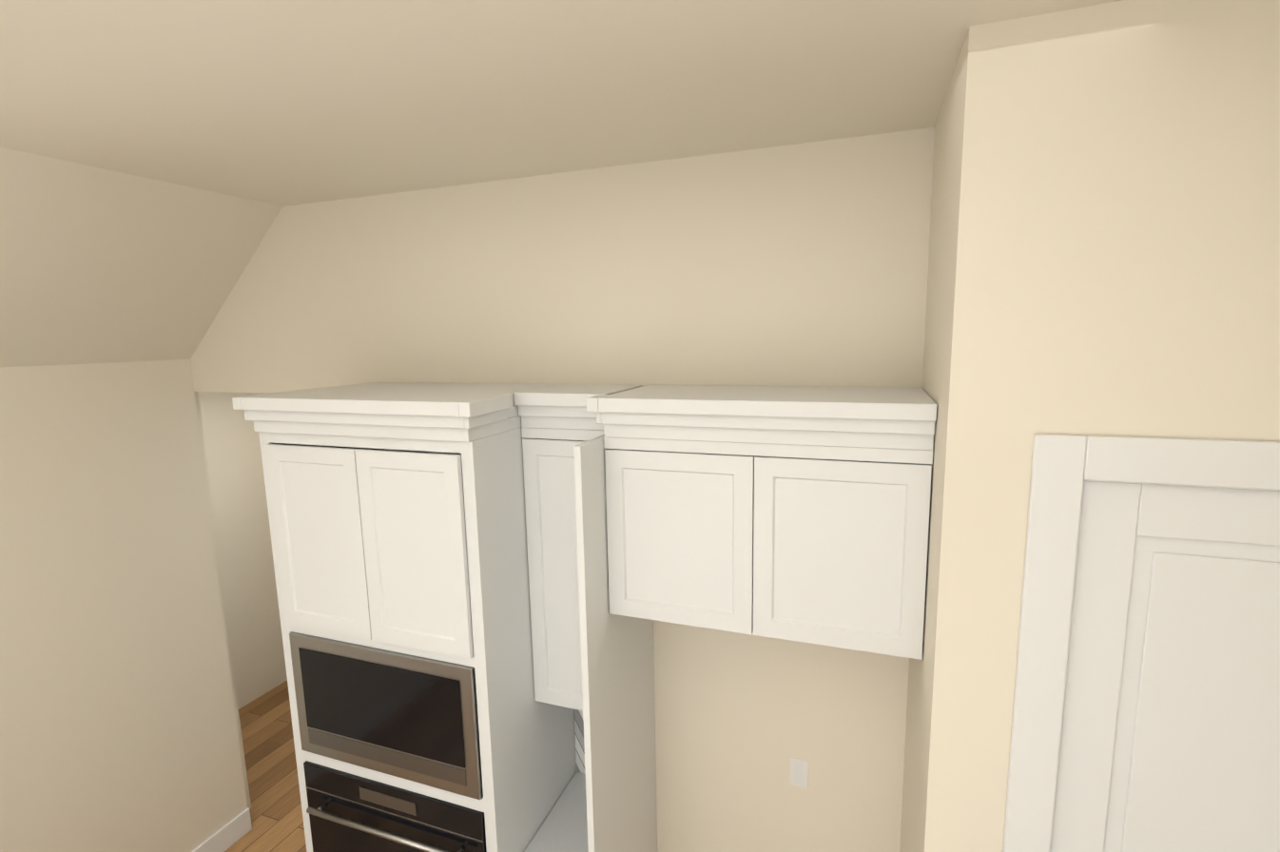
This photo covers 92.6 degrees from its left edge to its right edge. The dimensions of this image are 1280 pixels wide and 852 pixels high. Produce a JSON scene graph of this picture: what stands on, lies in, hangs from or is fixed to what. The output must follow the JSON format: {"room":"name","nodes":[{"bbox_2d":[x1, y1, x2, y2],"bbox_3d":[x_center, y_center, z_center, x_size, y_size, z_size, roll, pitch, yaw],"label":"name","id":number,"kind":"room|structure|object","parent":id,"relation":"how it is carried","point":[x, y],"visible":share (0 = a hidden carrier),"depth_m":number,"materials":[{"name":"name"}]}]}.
{"room":"kitchen","nodes":[
{"label":"kitchen","id":0,"kind":"room"},
{"bbox_2d":[0,359,248,851],"bbox_3d":[-3.973,1.684,-0.869,0.150,2.750,9.250,2,9,20],"label":"wall","id":1,"kind":"structure","parent":0,"point":[118,727],"depth_m":2.89,"materials":[{"name":"beige paint"}]},
{"bbox_2d":[191,808,252,851],"bbox_3d":[-3.869,2.977,-0.704,0.015,0.140,9.250,2,9,20],"label":"baseboard","id":2,"kind":"structure","parent":1,"relation":"attached to","point":[230,833],"depth_m":3.46,"materials":[{"name":"white wood"}]},
{"bbox_2d":[206,391,287,705],"bbox_3d":[-3.268,0.874,4.442,0.120,2.750,1.320,2,9,20],"label":"wall","id":3,"kind":"structure","parent":0,"point":[230,443],"depth_m":4.80,"materials":[{"name":"beige paint"}]},
{"bbox_2d":[224,680,306,851],"bbox_3d":[-2.070,3.031,-0.631,6.130,0.060,11.000,2,9,20],"label":"floor","id":4,"kind":"structure","parent":0,"point":[275,809],"depth_m":4.03,"materials":[{"name":"brown wood"}]},
{"bbox_2d":[232,382,576,851],"bbox_3d":[-0.839,1.169,2.512,1.000,2.640,0.676,2,9,20],"label":"tall cabinet","id":5,"kind":"object","parent":4,"relation":"on","point":[397,513],"visible":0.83,"depth_m":2.12,"materials":[{"name":"white wood"}]},
{"bbox_2d":[289,631,483,799],"bbox_3d":[-0.864,1.006,2.427,0.820,0.487,0.466,2,9,20],"label":"microwave","id":6,"kind":"object","parent":5,"relation":"in","point":[413,718],"visible":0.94,"depth_m":2.19,"materials":[{"name":"silver metal"}]},
{"bbox_2d":[303,760,486,851],"bbox_3d":[-0.843,1.581,2.540,0.820,0.575,0.611,2,9,20],"label":"wall oven","id":7,"kind":"object","parent":5,"relation":"in","point":[347,812],"visible":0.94,"depth_m":2.29,"materials":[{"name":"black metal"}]},
{"bbox_2d":[523,771,588,851],"bbox_3d":[-0.218,2.040,2.438,0.348,0.915,0.643,2,9,20],"label":"countertop","id":8,"kind":"structure","parent":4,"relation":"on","point":[563,827],"depth_m":2.42,"materials":[{"name":"white stone"}]},
{"bbox_2d":[573,434,657,851],"bbox_3d":[-0.054,1.256,2.268,0.022,2.510,0.618,2,9,20],"label":"panel","id":9,"kind":"object","parent":4,"relation":"on","point":[617,664],"visible":0.67,"depth_m":2.07,"materials":[{"name":"white wood"}]},
{"bbox_2d":[0,0,1123,368],"bbox_3d":[-1.786,0.066,-1.875,4.840,0.940,9.650,2,9,20],"label":"ceiling","id":10,"kind":"structure","parent":0,"point":[162,162],"depth_m":1.66,"materials":[{"name":"beige paint"}]},
{"bbox_2d":[190,127,934,851],"bbox_3d":[-1.191,0.684,3.066,4.650,3.450,0.250,2,9,20],"label":"wall","id":11,"kind":"structure","parent":0,"point":[799,264],"depth_m":2.37,"materials":[{"name":"beige paint"}]},
{"bbox_2d":[513,384,642,710],"bbox_3d":[-0.203,0.451,2.330,0.348,1.190,0.368,2,9,20],"label":"upper cabinet","id":12,"kind":"object","parent":11,"relation":"attached to","point":[558,422],"visible":0.5,"depth_m":2.21,"materials":[{"name":"white wood"}]},
{"bbox_2d":[573,709,585,774],"bbox_3d":[-0.124,1.278,2.626,0.348,0.532,0.008,2,9,20],"label":"backsplash","id":13,"kind":"structure","parent":11,"relation":"attached to","point":[579,740],"depth_m":2.69,"materials":[{"name":"tile"}]},
{"bbox_2d":[585,385,937,659],"bbox_3d":[0.388,0.253,2.017,0.991,0.730,0.488,2,9,20],"label":"upper cabinet","id":14,"kind":"object","parent":11,"relation":"attached to","point":[799,513],"visible":1,"depth_m":1.80,"materials":[{"name":"white wood"}]},
{"bbox_2d":[789,757,808,788],"bbox_3d":[0.613,1.342,2.365,0.070,0.115,0.006,2,9,20],"label":"outlet","id":15,"kind":"object","parent":11,"relation":"attached to","point":[798,772],"visible":1,"depth_m":2.36,"materials":[{"name":"white plastic"}]},
{"bbox_2d":[899,87,949,851],"bbox_3d":[0.892,0.835,1.779,0.150,3.450,0.360,2,9,20],"label":"wall","id":16,"kind":"structure","parent":0,"point":[940,141],"depth_m":1.85,"materials":[{"name":"beige paint"}]},
{"bbox_2d":[911,0,1279,851],"bbox_3d":[1.232,0.884,1.403,1.050,3.450,0.120,2,9,20],"label":"wall","id":17,"kind":"structure","parent":0,"point":[1103,259],"depth_m":1.26,"materials":[{"name":"beige paint"}]},
{"bbox_2d":[1002,433,1279,851],"bbox_3d":[1.289,1.308,1.438,0.820,2.600,0.138,2,9,20],"label":"door frame","id":18,"kind":"structure","parent":17,"relation":"attached to","point":[1064,467],"depth_m":1.34,"materials":[{"name":"white wood"}]},
{"bbox_2d":[1050,480,1279,851],"bbox_3d":[1.271,1.359,1.393,0.618,2.488,0.115,2,9,20],"label":"pantry door","id":19,"kind":"structure","parent":17,"relation":"in","point":[1170,739],"depth_m":1.32,"materials":[{"name":"white wood"}]}
]}

